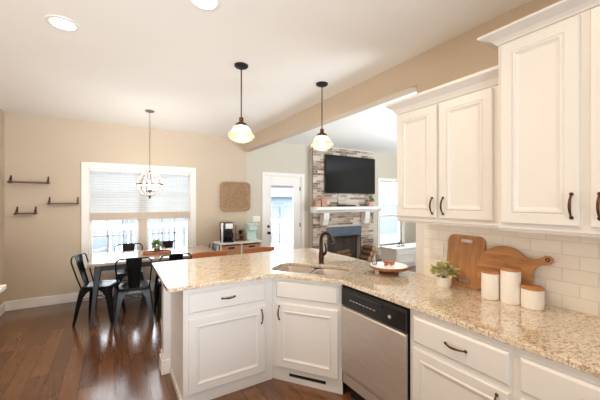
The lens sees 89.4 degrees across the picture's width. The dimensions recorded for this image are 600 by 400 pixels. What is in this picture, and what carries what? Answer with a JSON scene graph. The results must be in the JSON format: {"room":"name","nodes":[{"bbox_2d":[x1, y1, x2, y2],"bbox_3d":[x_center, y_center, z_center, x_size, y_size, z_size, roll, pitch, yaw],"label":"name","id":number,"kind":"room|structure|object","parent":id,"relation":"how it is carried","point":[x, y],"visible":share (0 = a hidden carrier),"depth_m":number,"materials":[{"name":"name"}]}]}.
{"room":"kitchen","nodes":[
{"label":"kitchen","id":0,"kind":"room"},
{"bbox_2d":[0,109,3,304],"bbox_3d":[-2.014,0.146,0.654,0.150,2.765,8.220,0,0,-32],"label":"wall","id":1,"kind":"structure","parent":0,"point":[1,111],"depth_m":4.09,"materials":[{"name":"paint"}]},
{"bbox_2d":[0,302,4,315],"bbox_3d":[-2.592,1.462,1.757,0.016,0.135,5.704,0,0,-32],"label":"baseboard","id":2,"kind":"structure","parent":1,"relation":"attached to","point":[2,306],"depth_m":4.08,"materials":[{"name":"white wood"}]},
{"bbox_2d":[0,259,415,399],"bbox_3d":[1.912,1.569,3.148,9.450,0.080,8.370,0,0,-32],"label":"floor","id":3,"kind":"structure","parent":0,"point":[43,357],"depth_m":2.94,"materials":[{"name":"brown wood"}]},
{"bbox_2d":[0,284,6,292],"bbox_3d":[-2.173,1.079,1.642,0.600,0.900,1.170,0,0,-32],"label":"sideboard","id":4,"kind":"object","parent":3,"relation":"on","point":[3,287],"visible":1,"depth_m":2.23,"materials":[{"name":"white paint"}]},
{"bbox_2d":[70,253,125,326],"bbox_3d":[-2.618,1.106,3.941,0.504,0.847,0.440,0,0,-11],"label":"dining chair","id":5,"kind":"object","parent":3,"relation":"on","point":[105,286],"visible":0.85,"depth_m":3.82,"materials":[{"name":"black metal"}]},
{"bbox_2d":[113,243,146,306],"bbox_3d":[-2.643,1.106,4.696,0.440,0.847,0.504,0,0,-32],"label":"dining chair","id":6,"kind":"object","parent":3,"relation":"on","point":[121,273],"visible":0.58,"depth_m":4.63,"materials":[{"name":"black metal"}]},
{"bbox_2d":[113,257,153,329],"bbox_3d":[-2.112,1.106,3.873,0.440,0.847,0.504,0,0,-26],"label":"dining chair","id":7,"kind":"object","parent":3,"relation":"on","point":[133,265],"visible":0.99,"depth_m":3.71,"materials":[{"name":"black metal"}]},
{"bbox_2d":[87,245,213,328],"bbox_3d":[-2.117,1.148,4.450,1.600,0.762,1.030,0,0,-32],"label":"dining table","id":8,"kind":"object","parent":3,"relation":"on","point":[100,261],"visible":0.69,"depth_m":4.05,"materials":[{"name":"wood"}]},
{"bbox_2d":[142,249,171,254],"bbox_3d":[-2.087,0.749,4.421,0.394,0.036,0.184,0,0,-32],"label":"wooden tray","id":9,"kind":"object","parent":8,"relation":"on","point":[166,251],"visible":0.99,"depth_m":4.39,"materials":[{"name":"brown wood"}]},
{"bbox_2d":[149,239,164,251],"bbox_3d":[-2.082,0.653,4.411,0.203,0.202,0.242,0,0,-32],"label":"table plant","id":10,"kind":"object","parent":9,"relation":"on","point":[158,242],"visible":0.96,"depth_m":4.40,"materials":[{"name":"green plant"}]},
{"bbox_2d":[154,240,179,299],"bbox_3d":[-2.154,1.106,5.007,0.440,0.847,0.504,0,0,-32],"label":"dining chair","id":11,"kind":"object","parent":3,"relation":"on","point":[167,244],"visible":0.28,"depth_m":5.19,"materials":[{"name":"black metal"}]},
{"bbox_2d":[154,253,191,320],"bbox_3d":[-1.728,1.106,4.131,0.440,0.847,0.504,0,0,-32],"label":"dining chair","id":12,"kind":"object","parent":3,"relation":"on","point":[172,257],"visible":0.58,"depth_m":3.92,"materials":[{"name":"black metal"}]},
{"bbox_2d":[192,251,226,258],"bbox_3d":[-0.988,1.064,3.440,0.410,0.933,0.385,0,0,-32],"label":"bar stool","id":13,"kind":"object","parent":3,"relation":"on","point":[207,253],"visible":0.27,"depth_m":3.59,"materials":[{"name":"brown wood"}]},
{"bbox_2d":[209,243,219,250],"bbox_3d":[-1.557,1.106,4.750,0.504,0.847,0.440,0,0,-40],"label":"dining chair","id":14,"kind":"object","parent":3,"relation":"on","point":[214,245],"visible":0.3,"depth_m":4.90,"materials":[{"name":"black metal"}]},
{"bbox_2d":[170,278,271,399],"bbox_3d":[-0.686,1.087,2.627,0.740,0.884,0.614,0,0,-32],"label":"base cabinet","id":15,"kind":"object","parent":3,"relation":"on","point":[221,335],"visible":0.96,"depth_m":2.38,"materials":[{"name":"paint"}]},
{"bbox_2d":[214,240,261,254],"bbox_3d":[-1.169,1.141,5.734,0.820,0.775,0.400,0,0,-32],"label":"console","id":16,"kind":"object","parent":3,"relation":"on","point":[236,247],"visible":0.28,"depth_m":5.54,"materials":[{"name":"white paint"}]},
{"bbox_2d":[220,222,233,242],"bbox_3d":[-1.358,0.574,5.611,0.230,0.360,0.274,0,0,-20],"label":"coffee maker","id":17,"kind":"object","parent":16,"relation":"on","point":[226,228],"visible":1,"depth_m":5.51,"materials":[{"name":"black plastic"}]},
{"bbox_2d":[234,225,245,240],"bbox_3d":[-1.143,0.604,5.750,0.170,0.300,0.160,0,0,-32],"label":"mug rack","id":18,"kind":"object","parent":16,"relation":"on","point":[235,234],"visible":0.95,"depth_m":5.71,"materials":[{"name":"brown wood"}]},
{"bbox_2d":[234,234,245,240],"bbox_3d":[-1.143,0.693,5.750,0.170,0.122,0.160,0,0,-32],"label":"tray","id":19,"kind":"object","parent":18,"relation":"on","point":[235,239],"depth_m":5.71,"materials":[{"name":"brown wood"}]},
{"bbox_2d":[245,223,257,240],"bbox_3d":[-0.933,0.591,5.854,0.200,0.325,0.302,0,0,-26],"label":"coffee machine","id":20,"kind":"object","parent":16,"relation":"on","point":[250,228],"visible":1,"depth_m":5.81,"materials":[{"name":"green plastic"}]},
{"bbox_2d":[245,246,273,253],"bbox_3d":[-0.447,1.064,3.772,0.410,0.933,0.385,0,0,-32],"label":"bar stool","id":21,"kind":"object","parent":3,"relation":"on","point":[268,248],"visible":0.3,"depth_m":3.92,"materials":[{"name":"brown wood"}]},
{"bbox_2d":[272,277,342,394],"bbox_3d":[0.108,1.087,2.660,0.619,0.884,0.454,0,0,22],"label":"base cabinet","id":22,"kind":"object","parent":3,"relation":"on","point":[306,315],"visible":0.94,"depth_m":2.48,"materials":[{"name":"paint"}]},
{"bbox_2d":[289,373,325,384],"bbox_3d":[0.059,1.466,2.500,0.320,0.022,0.006,0,0,22],"label":"vent grille","id":23,"kind":"object","parent":22,"relation":"attached to","point":[302,377],"depth_m":2.50,"materials":[{"name":"metal"}]},
{"bbox_2d":[309,146,373,258],"bbox_3d":[1.027,0.147,7.234,1.830,2.764,0.186,0,0,-32],"label":"fireplace","id":24,"kind":"object","parent":3,"relation":"on","point":[349,234],"visible":0.46,"depth_m":7.09,"materials":[{"name":"stone"}]},
{"bbox_2d":[310,206,381,225],"bbox_3d":[1.121,0.337,7.032,1.940,0.415,0.260,0,0,-32],"label":"mantel shelf","id":25,"kind":"object","parent":24,"relation":"attached to","point":[365,211],"visible":1,"depth_m":6.82,"materials":[{"name":"white wood"}]},
{"bbox_2d":[314,201,320,206],"bbox_3d":[0.375,0.059,6.575,0.132,0.139,0.107,0,0,-32],"label":"box","id":26,"kind":"object","parent":25,"relation":"on","point":[316,203],"visible":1,"depth_m":6.53,"materials":[{"name":"wicker"}]},
{"bbox_2d":[319,198,327,206],"bbox_3d":[0.511,0.034,6.658,0.144,0.189,0.117,0,0,-32],"label":"box","id":27,"kind":"object","parent":25,"relation":"on","point":[323,200],"visible":0.9,"depth_m":6.61,"materials":[{"name":"wicker"}]},
{"bbox_2d":[337,193,355,206],"bbox_3d":[1.062,-0.024,7.014,0.440,0.305,0.191,0,0,-32],"label":"cable box","id":28,"kind":"object","parent":25,"relation":"on","point":[338,205],"visible":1,"depth_m":6.92,"materials":[{"name":"black plastic"}]},
{"bbox_2d":[367,195,374,205],"bbox_3d":[1.729,-0.010,7.391,0.225,0.278,0.220,0,0,-15],"label":"mantel plant","id":29,"kind":"object","parent":25,"relation":"on","point":[370,203],"visible":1,"depth_m":7.36,"materials":[{"name":"green plant"}]},
{"bbox_2d":[325,154,374,193],"bbox_3d":[1.214,-0.611,7.205,1.530,0.870,0.058,0,0,-32],"label":"television","id":30,"kind":"object","parent":24,"relation":"attached to","point":[343,174],"visible":1,"depth_m":7.14,"materials":[{"name":"black plastic"}]},
{"bbox_2d":[342,285,409,399],"bbox_3d":[0.711,1.093,2.233,0.554,0.872,0.602,0,0,-32],"label":"dishwasher","id":31,"kind":"object","parent":3,"relation":"on","point":[375,330],"visible":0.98,"depth_m":2.05,"materials":[{"name":"metal"}]},
{"bbox_2d":[380,243,415,265],"bbox_3d":[2.615,1.309,7.407,1.300,0.440,0.503,0,0,-32],"label":"storage bench","id":32,"kind":"object","parent":3,"relation":"on","point":[406,254],"visible":0.62,"depth_m":7.09,"materials":[{"name":"white paint"}]},
{"bbox_2d":[410,309,513,399],"bbox_3d":[1.028,1.087,1.735,0.604,0.884,0.560,0,0,-32],"label":"base cabinet","id":33,"kind":"object","parent":3,"relation":"on","point":[448,361],"visible":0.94,"depth_m":1.58,"materials":[{"name":"paint"}]},
{"bbox_2d":[514,347,599,399],"bbox_3d":[1.321,1.087,1.256,0.604,0.884,0.562,0,0,-32],"label":"base cabinet","id":34,"kind":"object","parent":3,"relation":"on","point":[536,377],"visible":0.47,"depth_m":1.24,"materials":[{"name":"paint"}]},
{"bbox_3d":[1.499,1.463,7.180,0.130,0.126,0.303,0,0,-32],"label":"log","id":35,"kind":"object","parent":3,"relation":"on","visible":0},
{"bbox_2d":[359,254,371,260],"bbox_3d":[1.555,1.351,7.214,0.130,0.126,0.303,0,0,-32],"label":"log","id":36,"kind":"object","parent":35,"relation":"on","point":[361,256],"visible":0.96,"depth_m":7.15,"materials":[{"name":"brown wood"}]},
{"bbox_2d":[361,249,372,255],"bbox_3d":[1.610,1.238,7.248,0.130,0.126,0.303,0,0,-32],"label":"log","id":37,"kind":"object","parent":36,"relation":"on","point":[363,251],"visible":0.88,"depth_m":7.19,"materials":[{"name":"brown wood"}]},
{"bbox_2d":[363,244,375,250],"bbox_3d":[1.666,1.126,7.282,0.130,0.126,0.303,0,0,-32],"label":"log","id":38,"kind":"object","parent":37,"relation":"on","point":[366,247],"visible":0.95,"depth_m":7.21,"materials":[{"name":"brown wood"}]},
{"bbox_2d":[4,112,415,301],"bbox_3d":[-0.235,0.146,6.652,9.450,2.765,0.150,0,0,-32],"label":"wall","id":39,"kind":"structure","parent":0,"point":[39,248],"depth_m":4.63,"materials":[{"name":"paint"}]},
{"bbox_2d":[13,206,37,214],"bbox_3d":[-3.865,0.134,4.268,0.240,0.113,0.122,0,0,-32],"label":"wall shelf","id":40,"kind":"object","parent":39,"relation":"attached to","point":[35,209],"visible":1,"depth_m":4.26,"materials":[{"name":"brown wood"}]},
{"bbox_2d":[7,175,49,183],"bbox_3d":[-3.833,-0.304,4.288,0.445,0.113,0.122,0,0,-32],"label":"wall shelf","id":41,"kind":"object","parent":39,"relation":"attached to","point":[10,178],"visible":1,"depth_m":4.23,"materials":[{"name":"brown wood"}]},
{"bbox_2d":[46,197,78,204],"bbox_3d":[-3.504,-0.004,4.489,0.375,0.113,0.122,0,0,-32],"label":"wall shelf","id":42,"kind":"object","parent":39,"relation":"attached to","point":[48,203],"visible":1,"depth_m":4.45,"materials":[{"name":"brown wood"}]},
{"bbox_2d":[5,283,154,310],"bbox_3d":[-1.944,1.462,5.508,5.040,0.135,0.016,0,0,-32],"label":"baseboard","id":43,"kind":"structure","parent":39,"relation":"attached to","point":[71,297],"depth_m":4.43,"materials":[{"name":"white wood"}]},
{"bbox_2d":[81,162,195,267],"bbox_3d":[-2.654,0.218,5.134,1.704,1.642,0.132,0,0,-32],"label":"window","id":44,"kind":"structure","parent":39,"relation":"in","point":[86,224],"depth_m":5.01,"materials":[{"name":"white wood"}]},
{"bbox_2d":[90,168,189,220],"bbox_3d":[-2.642,-0.100,5.115,1.488,0.818,0.057,0,0,-32],"label":"window blind","id":45,"kind":"object","parent":44,"relation":"attached to","point":[123,204],"visible":0.94,"depth_m":5.04,"materials":[{"name":"white fabric"}]},
{"bbox_2d":[220,182,249,210],"bbox_3d":[-1.252,-0.086,5.900,0.600,0.570,0.043,0,0,-32],"label":"wall basket","id":46,"kind":"object","parent":39,"relation":"attached to","point":[234,196],"visible":1,"depth_m":5.89,"materials":[{"name":"brown wicker"}]},
{"bbox_2d":[253,216,259,221],"bbox_3d":[-0.883,0.364,6.160,0.160,0.120,0.013,0,0,-32],"label":"light switch","id":47,"kind":"object","parent":39,"relation":"attached to","point":[255,218],"visible":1,"depth_m":6.16,"materials":[{"name":"white plastic"}]},
{"bbox_2d":[262,172,304,248],"bbox_3d":[-0.357,0.465,6.515,1.026,2.128,0.157,0,0,-32],"label":"door","id":48,"kind":"structure","parent":39,"relation":"in","point":[274,180],"depth_m":6.57,"materials":[{"name":"white wood"}]},
{"bbox_2d":[377,178,404,247],"bbox_3d":[2.470,0.306,8.246,1.090,1.835,0.160,0,0,-32],"label":"window","id":49,"kind":"structure","parent":39,"relation":"in","point":[379,180],"depth_m":8.12,"materials":[{"name":"white wood"}]},
{"bbox_2d":[162,266,343,358],"bbox_3d":[-0.131,1.087,2.682,1.840,0.884,1.350,0,0,-32],"label":"wall","id":50,"kind":"structure","parent":0,"point":[166,297],"depth_m":2.69,"materials":[{"name":"paint"}]},
{"bbox_2d":[159,349,170,374],"bbox_3d":[-0.468,1.444,3.196,1.838,0.170,0.156,0,0,-32],"label":"baseboard","id":51,"kind":"structure","parent":50,"relation":"attached to","point":[164,364],"depth_m":2.67,"materials":[{"name":"white wood"}]},
{"bbox_2d":[152,248,599,377],"bbox_3d":[0.176,0.628,2.125,1.890,0.032,3.240,0,0,-32],"label":"countertop","id":52,"kind":"structure","parent":50,"relation":"on","point":[569,338],"depth_m":1.94,"materials":[{"name":"stone"}]},
{"bbox_2d":[275,266,349,285],"bbox_3d":[0.102,0.733,2.743,0.700,0.176,0.380,0,0,22],"label":"sink","id":53,"kind":"object","parent":52,"relation":"in","point":[297,269],"visible":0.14,"depth_m":2.87,"materials":[{"name":"metal"}]},
{"bbox_2d":[318,232,334,263],"bbox_3d":[0.260,0.455,2.949,0.178,0.314,0.060,0,0,30],"label":"kitchen faucet","id":54,"kind":"object","parent":52,"relation":"on","point":[322,253],"visible":1,"depth_m":2.96,"materials":[{"name":"brown metal"}]},
{"bbox_2d":[369,261,408,274],"bbox_3d":[0.752,0.578,2.572,0.330,0.068,0.330,0,0,-32],"label":"cake stand","id":55,"kind":"object","parent":52,"relation":"on","point":[380,267],"visible":0.91,"depth_m":2.50,"materials":[{"name":"brown wood"}]},
{"bbox_2d":[383,260,394,265],"bbox_3d":[0.756,0.527,2.580,0.121,0.035,0.086,0,0,-32],"label":"bead garland","id":56,"kind":"object","parent":55,"relation":"on","point":[387,262],"visible":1,"depth_m":2.56,"materials":[{"name":"brown wood"}]},
{"bbox_2d":[370,262,407,268],"bbox_3d":[0.752,0.545,2.572,0.303,0.002,0.303,0,0,10],"label":"tray","id":57,"kind":"object","parent":55,"relation":"on","point":[380,265],"depth_m":2.52,"materials":[{"name":"white ceramic"}]},
{"bbox_2d":[429,261,460,287],"bbox_3d":[1.026,0.520,2.171,0.210,0.183,0.217,0,0,-32],"label":"potted plant","id":58,"kind":"object","parent":52,"relation":"on","point":[443,281],"visible":1,"depth_m":2.14,"materials":[{"name":"green plant"}]},
{"bbox_2d":[447,234,485,289],"bbox_3d":[1.187,0.431,2.179,0.065,0.364,0.270,0,0,-32],"label":"cutting board","id":59,"kind":"object","parent":52,"relation":"on","point":[465,257],"visible":0.85,"depth_m":2.16,"materials":[{"name":"brown wood"}]},
{"bbox_2d":[481,269,499,300],"bbox_3d":[1.198,0.523,1.907,0.102,0.176,0.102,0,0,-32],"label":"canister","id":60,"kind":"object","parent":52,"relation":"on","point":[490,278],"visible":0.98,"depth_m":1.87,"materials":[{"name":"white ceramic"}]},
{"bbox_2d":[500,266,520,304],"bbox_3d":[1.266,0.506,1.822,0.106,0.210,0.106,0,0,-32],"label":"canister","id":61,"kind":"object","parent":52,"relation":"on","point":[510,277],"visible":1,"depth_m":1.78,"materials":[{"name":"white ceramic"}]},
{"bbox_2d":[477,246,553,283],"bbox_3d":[1.326,0.452,1.902,0.065,0.324,0.418,0,0,-31],"label":"cutting board","id":62,"kind":"object","parent":52,"relation":"on","point":[495,257],"visible":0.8,"depth_m":1.91,"materials":[{"name":"brown wood"}]},
{"bbox_2d":[521,284,544,310],"bbox_3d":[1.331,0.549,1.735,0.110,0.124,0.110,0,0,-32],"label":"canister","id":63,"kind":"object","parent":52,"relation":"on","point":[532,295],"visible":1,"depth_m":1.70,"materials":[{"name":"white ceramic"}]},
{"bbox_2d":[0,0,530,155],"bbox_3d":[1.912,-1.286,3.148,9.450,0.100,8.370,0,0,-32],"label":"ceiling","id":64,"kind":"structure","parent":0,"point":[173,59],"depth_m":2.59,"materials":[{"name":"paint"}]},
{"bbox_2d":[44,15,80,31],"bbox_3d":[-1.650,-1.232,2.109,0.200,0.008,0.200,0,0,-32],"label":"recessed light","id":65,"kind":"object","parent":64,"relation":"in","point":[59,22],"visible":1,"depth_m":2.10,"materials":[{"name":"beige"}]},
{"bbox_2d":[136,110,162,198],"bbox_3d":[-2.060,-0.632,4.156,0.334,1.207,0.334,0,0,-32],"label":"globe chandelier","id":66,"kind":"object","parent":64,"relation":"hanging from","point":[149,184],"visible":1,"depth_m":4.15,"materials":[{"name":"silver metal"}]},
{"bbox_2d":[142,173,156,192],"bbox_3d":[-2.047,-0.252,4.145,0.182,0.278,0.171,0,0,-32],"label":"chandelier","id":67,"kind":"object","parent":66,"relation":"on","point":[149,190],"depth_m":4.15,"materials":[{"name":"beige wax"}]},
{"bbox_2d":[188,0,220,10],"bbox_3d":[-0.588,-1.232,1.868,0.200,0.008,0.200,0,0,-32],"label":"recessed light","id":68,"kind":"object","parent":64,"relation":"in","point":[205,5],"visible":1,"depth_m":1.90,"materials":[{"name":"beige"}]},
{"bbox_2d":[228,62,254,142],"bbox_3d":[-0.534,-0.883,2.757,0.244,0.705,0.244,0,0,-32],"label":"pendant lamp","id":69,"kind":"object","parent":64,"relation":"hanging from","point":[240,133],"visible":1,"depth_m":2.70,"materials":[{"name":"glass"}]},
{"bbox_2d":[310,81,333,150],"bbox_3d":[0.232,-0.883,3.191,0.244,0.705,0.244,0,0,-32],"label":"pendant lamp","id":70,"kind":"object","parent":64,"relation":"hanging from","point":[321,142],"visible":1,"depth_m":3.13,"materials":[{"name":"glass"}]},
{"bbox_2d":[244,56,416,151],"bbox_3d":[-0.009,-1.111,4.331,0.130,0.250,4.044,0,0,-32],"label":"beam","id":71,"kind":"structure","parent":64,"relation":"attached to","point":[400,80],"depth_m":3.35,"materials":[{"name":"paint"}]},
{"bbox_2d":[417,0,560,93],"bbox_3d":[2.138,0.146,0.827,0.130,2.765,4.176,0,0,-32],"label":"wall","id":72,"kind":"structure","parent":0,"point":[463,55],"depth_m":2.22,"materials":[{"name":"paint"}]},
{"bbox_2d":[416,223,423,274],"bbox_3d":[1.007,-0.025,2.537,0.012,1.272,0.078,0,0,-32],"label":"trim","id":73,"kind":"structure","parent":72,"relation":"attached to","point":[419,226],"depth_m":2.53,"materials":[{"name":"paint"}]},
{"bbox_2d":[385,65,498,228],"bbox_3d":[1.054,-0.294,2.080,0.383,0.904,0.879,0,0,-32],"label":"upper cabinet","id":74,"kind":"object","parent":72,"relation":"attached to","point":[447,134],"visible":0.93,"depth_m":1.94,"materials":[{"name":"paint"}]},
{"bbox_2d":[424,223,599,316],"bbox_3d":[1.706,0.386,1.396,0.012,0.457,2.598,0,0,-32],"label":"backsplash","id":75,"kind":"structure","parent":72,"relation":"attached to","point":[572,282],"depth_m":1.76,"materials":[{"name":"tile"}]},
{"bbox_2d":[434,240,442,255],"bbox_3d":[1.089,0.369,2.383,0.008,0.120,0.075,0,0,-32],"label":"wall outlet","id":76,"kind":"object","parent":75,"relation":"attached to","point":[438,244],"visible":1,"depth_m":2.38,"materials":[{"name":"beige plastic"}]},
{"bbox_2d":[477,0,599,237],"bbox_3d":[1.400,-0.366,1.418,0.484,1.049,0.859,0,0,-32],"label":"upper cabinet","id":77,"kind":"object","parent":72,"relation":"attached to","point":[549,57],"visible":1,"depth_m":1.43,"materials":[{"name":"paint"}]},
{"label":"outside","id":78,"kind":"structure","parent":0,"visible":0},
{"bbox_2d":[274,247,291,250],"bbox_3d":[-2.182,1.609,7.389,12.000,0.080,3.120,0,0,-32],"label":"deck","id":79,"kind":"object","parent":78,"point":[284,248],"depth_m":10.01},
{"bbox_2d":[92,237,109,253],"bbox_3d":[-4.285,1.153,6.014,0.700,0.831,0.755,0,0,-1],"label":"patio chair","id":80,"kind":"object","parent":79,"relation":"on","point":[99,244],"visible":0.1,"depth_m":6.29,"materials":[{"name":"white"}]},
{"bbox_2d":[92,218,291,251],"bbox_3d":[-2.945,1.079,8.633,12.000,0.980,0.120,0,0,-32],"label":"deck railing","id":81,"kind":"object","parent":79,"relation":"on","point":[99,228],"visible":0.22,"depth_m":8.27,"materials":[{"name":"white paint"}]},
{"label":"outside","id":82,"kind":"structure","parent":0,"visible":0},
{"bbox_2d":[271,233,397,247],"bbox_3d":[-8.685,2.329,33.311,100.000,0.200,54.120,0,0,-32],"label":"ground","id":83,"kind":"structure","parent":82,"point":[385,238],"depth_m":17.54,"materials":[{"name":"white snow"}]},
{"bbox_2d":[92,171,291,204],"bbox_3d":[-11.412,-0.271,28.192,30.000,5.000,9.400,0,0,-32],"label":"neighbor house","id":84,"kind":"structure","parent":83,"relation":"on","point":[279,196],"depth_m":29.26,"materials":[{"name":"white"}]},
{"bbox_2d":[92,204,397,251],"bbox_3d":[-3.044,1.229,14.537,34.000,2.000,0.130,0,0,-32],"label":"privacy fence","id":85,"kind":"object","parent":83,"relation":"on","point":[388,225],"visible":0.12,"depth_m":13.33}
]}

